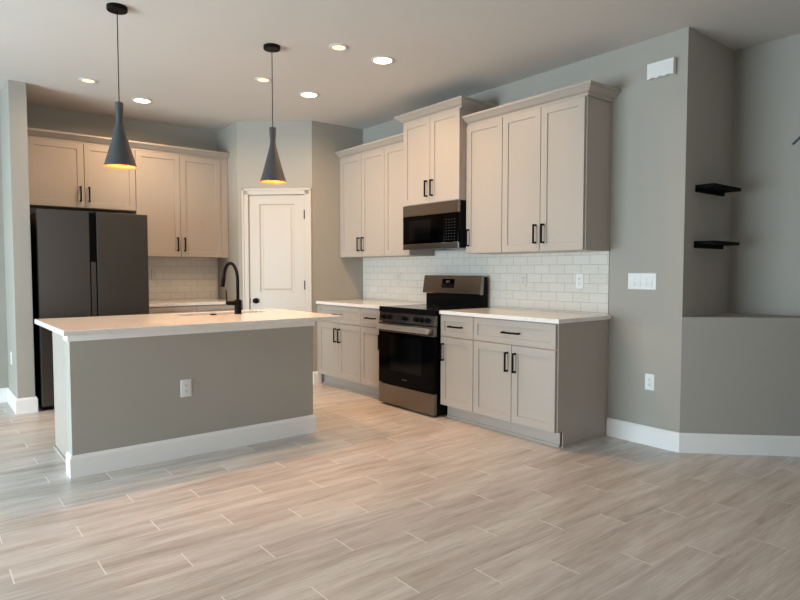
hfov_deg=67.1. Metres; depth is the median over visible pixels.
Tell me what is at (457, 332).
base cabinet
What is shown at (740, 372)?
half wall
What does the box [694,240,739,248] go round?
wall shelf
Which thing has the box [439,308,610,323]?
countertop
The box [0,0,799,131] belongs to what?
ceiling
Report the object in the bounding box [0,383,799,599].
floor
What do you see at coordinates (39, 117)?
wall
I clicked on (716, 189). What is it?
wall shelf
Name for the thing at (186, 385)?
receptacle
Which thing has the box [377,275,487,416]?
range
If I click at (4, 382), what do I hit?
wall
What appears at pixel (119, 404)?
kitchen island
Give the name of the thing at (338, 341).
base cabinet
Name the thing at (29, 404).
baseboard
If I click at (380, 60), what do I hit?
recessed light
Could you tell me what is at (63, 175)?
upper cabinet
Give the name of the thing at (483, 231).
upper cabinet
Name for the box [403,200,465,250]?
microwave
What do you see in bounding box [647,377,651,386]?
receptacle
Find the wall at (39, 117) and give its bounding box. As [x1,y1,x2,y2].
[27,104,218,300]
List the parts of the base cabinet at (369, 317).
drawer, door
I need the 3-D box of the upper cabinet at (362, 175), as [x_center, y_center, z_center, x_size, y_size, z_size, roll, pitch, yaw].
[-0.308,-1.016,6.554,0.360,1.096,0.828,-2,4,-39]
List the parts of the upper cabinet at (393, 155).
door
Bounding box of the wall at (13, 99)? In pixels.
[0,80,34,398]
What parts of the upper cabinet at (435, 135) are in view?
door, handle, door, crown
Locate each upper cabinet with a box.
[28,137,135,212]
[128,150,228,257]
[340,148,400,257]
[384,144,433,256]
[394,95,497,206]
[465,117,519,253]
[502,95,611,252]
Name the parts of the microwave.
door, control panel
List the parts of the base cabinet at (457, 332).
handle, handle, drawer, door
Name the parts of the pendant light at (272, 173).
cord, lamp shade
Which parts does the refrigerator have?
door, door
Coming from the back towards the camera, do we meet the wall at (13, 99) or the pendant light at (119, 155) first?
the wall at (13, 99)
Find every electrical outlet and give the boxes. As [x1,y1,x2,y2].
[151,269,157,278]
[180,379,191,396]
[396,272,400,282]
[520,273,526,286]
[576,274,583,288]
[645,373,654,390]
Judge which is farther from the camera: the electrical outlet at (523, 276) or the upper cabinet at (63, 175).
the upper cabinet at (63, 175)
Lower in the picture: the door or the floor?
the floor
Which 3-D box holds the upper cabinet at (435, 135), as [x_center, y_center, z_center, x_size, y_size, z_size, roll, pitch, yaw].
[0.406,-1.310,5.568,0.457,0.853,0.914,-2,4,-39]
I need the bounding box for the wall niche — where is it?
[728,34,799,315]
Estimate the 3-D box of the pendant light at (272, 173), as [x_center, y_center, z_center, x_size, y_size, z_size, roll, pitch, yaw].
[-0.926,-1.348,4.386,0.193,0.976,0.193,-2,4,-39]
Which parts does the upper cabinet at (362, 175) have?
door, handle, handle, door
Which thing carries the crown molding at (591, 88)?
attached to the upper cabinet at (556, 166)
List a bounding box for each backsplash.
[148,257,217,300]
[363,250,608,314]
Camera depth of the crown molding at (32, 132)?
6.15 m
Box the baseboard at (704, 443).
[606,418,799,456]
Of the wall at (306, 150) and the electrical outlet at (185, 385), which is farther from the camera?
the wall at (306, 150)
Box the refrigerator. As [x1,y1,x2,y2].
[30,209,148,409]
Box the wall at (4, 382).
[0,129,8,387]
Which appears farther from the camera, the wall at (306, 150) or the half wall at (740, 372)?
the wall at (306, 150)
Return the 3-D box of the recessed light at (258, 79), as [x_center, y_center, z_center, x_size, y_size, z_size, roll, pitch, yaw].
[-1.162,-1.868,5.123,0.140,0.008,0.140,-2,4,-39]
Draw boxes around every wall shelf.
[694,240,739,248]
[695,183,740,195]
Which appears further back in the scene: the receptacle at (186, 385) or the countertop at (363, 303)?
the countertop at (363, 303)
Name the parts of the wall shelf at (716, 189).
mounting rail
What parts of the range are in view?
handle, storage drawer, oven door, door rail, control panel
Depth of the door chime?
4.13 m
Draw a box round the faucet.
[220,262,241,313]
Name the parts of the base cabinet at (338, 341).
door, drawer, door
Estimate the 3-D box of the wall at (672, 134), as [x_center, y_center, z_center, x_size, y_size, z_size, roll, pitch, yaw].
[0.667,-0.494,6.314,0.827,2.869,5.050,-2,4,-39]
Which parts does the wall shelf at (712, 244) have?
mounting rail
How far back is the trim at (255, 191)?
6.60 m
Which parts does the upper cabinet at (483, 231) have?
handle, door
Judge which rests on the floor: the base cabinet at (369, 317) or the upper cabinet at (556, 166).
the base cabinet at (369, 317)
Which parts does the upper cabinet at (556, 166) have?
door, handle, handle, door, panel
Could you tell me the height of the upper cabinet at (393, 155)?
1.096 m
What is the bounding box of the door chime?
[647,57,675,80]
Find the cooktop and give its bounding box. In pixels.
[386,304,481,311]
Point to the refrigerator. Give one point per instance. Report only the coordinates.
(84, 264)
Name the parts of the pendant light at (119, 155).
cord, lamp shade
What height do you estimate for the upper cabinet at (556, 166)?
1.096 m
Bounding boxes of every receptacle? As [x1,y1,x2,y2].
[184,383,188,392]
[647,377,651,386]
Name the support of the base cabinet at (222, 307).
on the floor
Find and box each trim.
[241,188,311,311]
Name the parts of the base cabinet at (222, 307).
drawer, drawer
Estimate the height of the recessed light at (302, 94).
0.008 m
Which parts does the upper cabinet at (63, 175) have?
door, handle, door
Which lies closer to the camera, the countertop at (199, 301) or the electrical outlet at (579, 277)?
the electrical outlet at (579, 277)
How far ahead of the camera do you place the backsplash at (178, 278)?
6.87 m
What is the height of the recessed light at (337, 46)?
0.008 m
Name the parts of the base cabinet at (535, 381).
door, handle, handle, handle, drawer, door, panel, shoe moulding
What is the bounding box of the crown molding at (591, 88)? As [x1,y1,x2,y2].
[462,80,620,125]
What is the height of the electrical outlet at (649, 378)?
0.117 m
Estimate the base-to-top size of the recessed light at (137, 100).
0.008 m
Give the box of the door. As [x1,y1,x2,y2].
[249,195,304,311]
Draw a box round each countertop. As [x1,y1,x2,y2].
[34,309,342,335]
[149,299,233,306]
[316,299,425,308]
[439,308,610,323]
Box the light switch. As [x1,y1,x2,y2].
[628,273,656,289]
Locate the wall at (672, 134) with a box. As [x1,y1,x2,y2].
[363,27,734,432]
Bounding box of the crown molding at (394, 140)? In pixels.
[335,133,402,158]
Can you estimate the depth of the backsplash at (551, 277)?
5.26 m
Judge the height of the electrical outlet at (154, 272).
0.117 m
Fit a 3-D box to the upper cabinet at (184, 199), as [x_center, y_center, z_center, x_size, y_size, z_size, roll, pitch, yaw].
[-2.422,-1.020,6.644,0.993,1.096,0.360,-2,4,-39]
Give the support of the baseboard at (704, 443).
attached to the wall at (672, 134)
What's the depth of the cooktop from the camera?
5.45 m
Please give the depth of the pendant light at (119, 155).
3.71 m
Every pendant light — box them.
[103,2,136,169]
[260,43,286,183]
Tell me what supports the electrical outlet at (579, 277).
attached to the backsplash at (551, 277)
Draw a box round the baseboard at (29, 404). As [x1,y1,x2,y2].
[0,387,37,413]
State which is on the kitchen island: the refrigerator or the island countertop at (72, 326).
the island countertop at (72, 326)
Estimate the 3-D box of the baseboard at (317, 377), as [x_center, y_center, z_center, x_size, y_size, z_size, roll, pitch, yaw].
[-0.922,0.857,6.680,0.113,0.135,0.023,-2,4,-39]
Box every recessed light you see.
[79,78,96,83]
[132,98,152,103]
[255,77,271,82]
[299,92,318,97]
[329,43,347,50]
[371,56,394,64]
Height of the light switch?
0.115 m
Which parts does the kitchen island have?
shoe moulding, panel, trim, baseboard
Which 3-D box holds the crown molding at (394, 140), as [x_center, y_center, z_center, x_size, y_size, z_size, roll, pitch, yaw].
[-0.307,-1.587,6.268,0.074,0.076,1.232,-2,4,-39]
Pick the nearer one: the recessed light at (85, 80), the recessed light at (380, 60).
the recessed light at (380, 60)
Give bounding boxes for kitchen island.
[52,321,315,478]
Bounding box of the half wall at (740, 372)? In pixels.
[680,313,799,435]
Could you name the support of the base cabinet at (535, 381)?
on the floor
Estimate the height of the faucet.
0.404 m
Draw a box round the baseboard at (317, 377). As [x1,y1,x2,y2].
[313,371,321,383]
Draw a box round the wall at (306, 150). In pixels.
[216,120,362,382]
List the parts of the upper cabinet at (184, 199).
door, door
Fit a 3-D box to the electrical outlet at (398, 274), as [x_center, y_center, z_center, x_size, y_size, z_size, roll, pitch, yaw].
[-0.019,-0.243,6.501,0.009,0.117,0.072,-2,4,-39]
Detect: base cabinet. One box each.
[149,304,233,313]
[317,304,366,393]
[360,308,380,397]
[440,314,479,424]
[473,317,608,447]
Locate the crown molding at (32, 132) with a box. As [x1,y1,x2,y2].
[27,127,229,159]

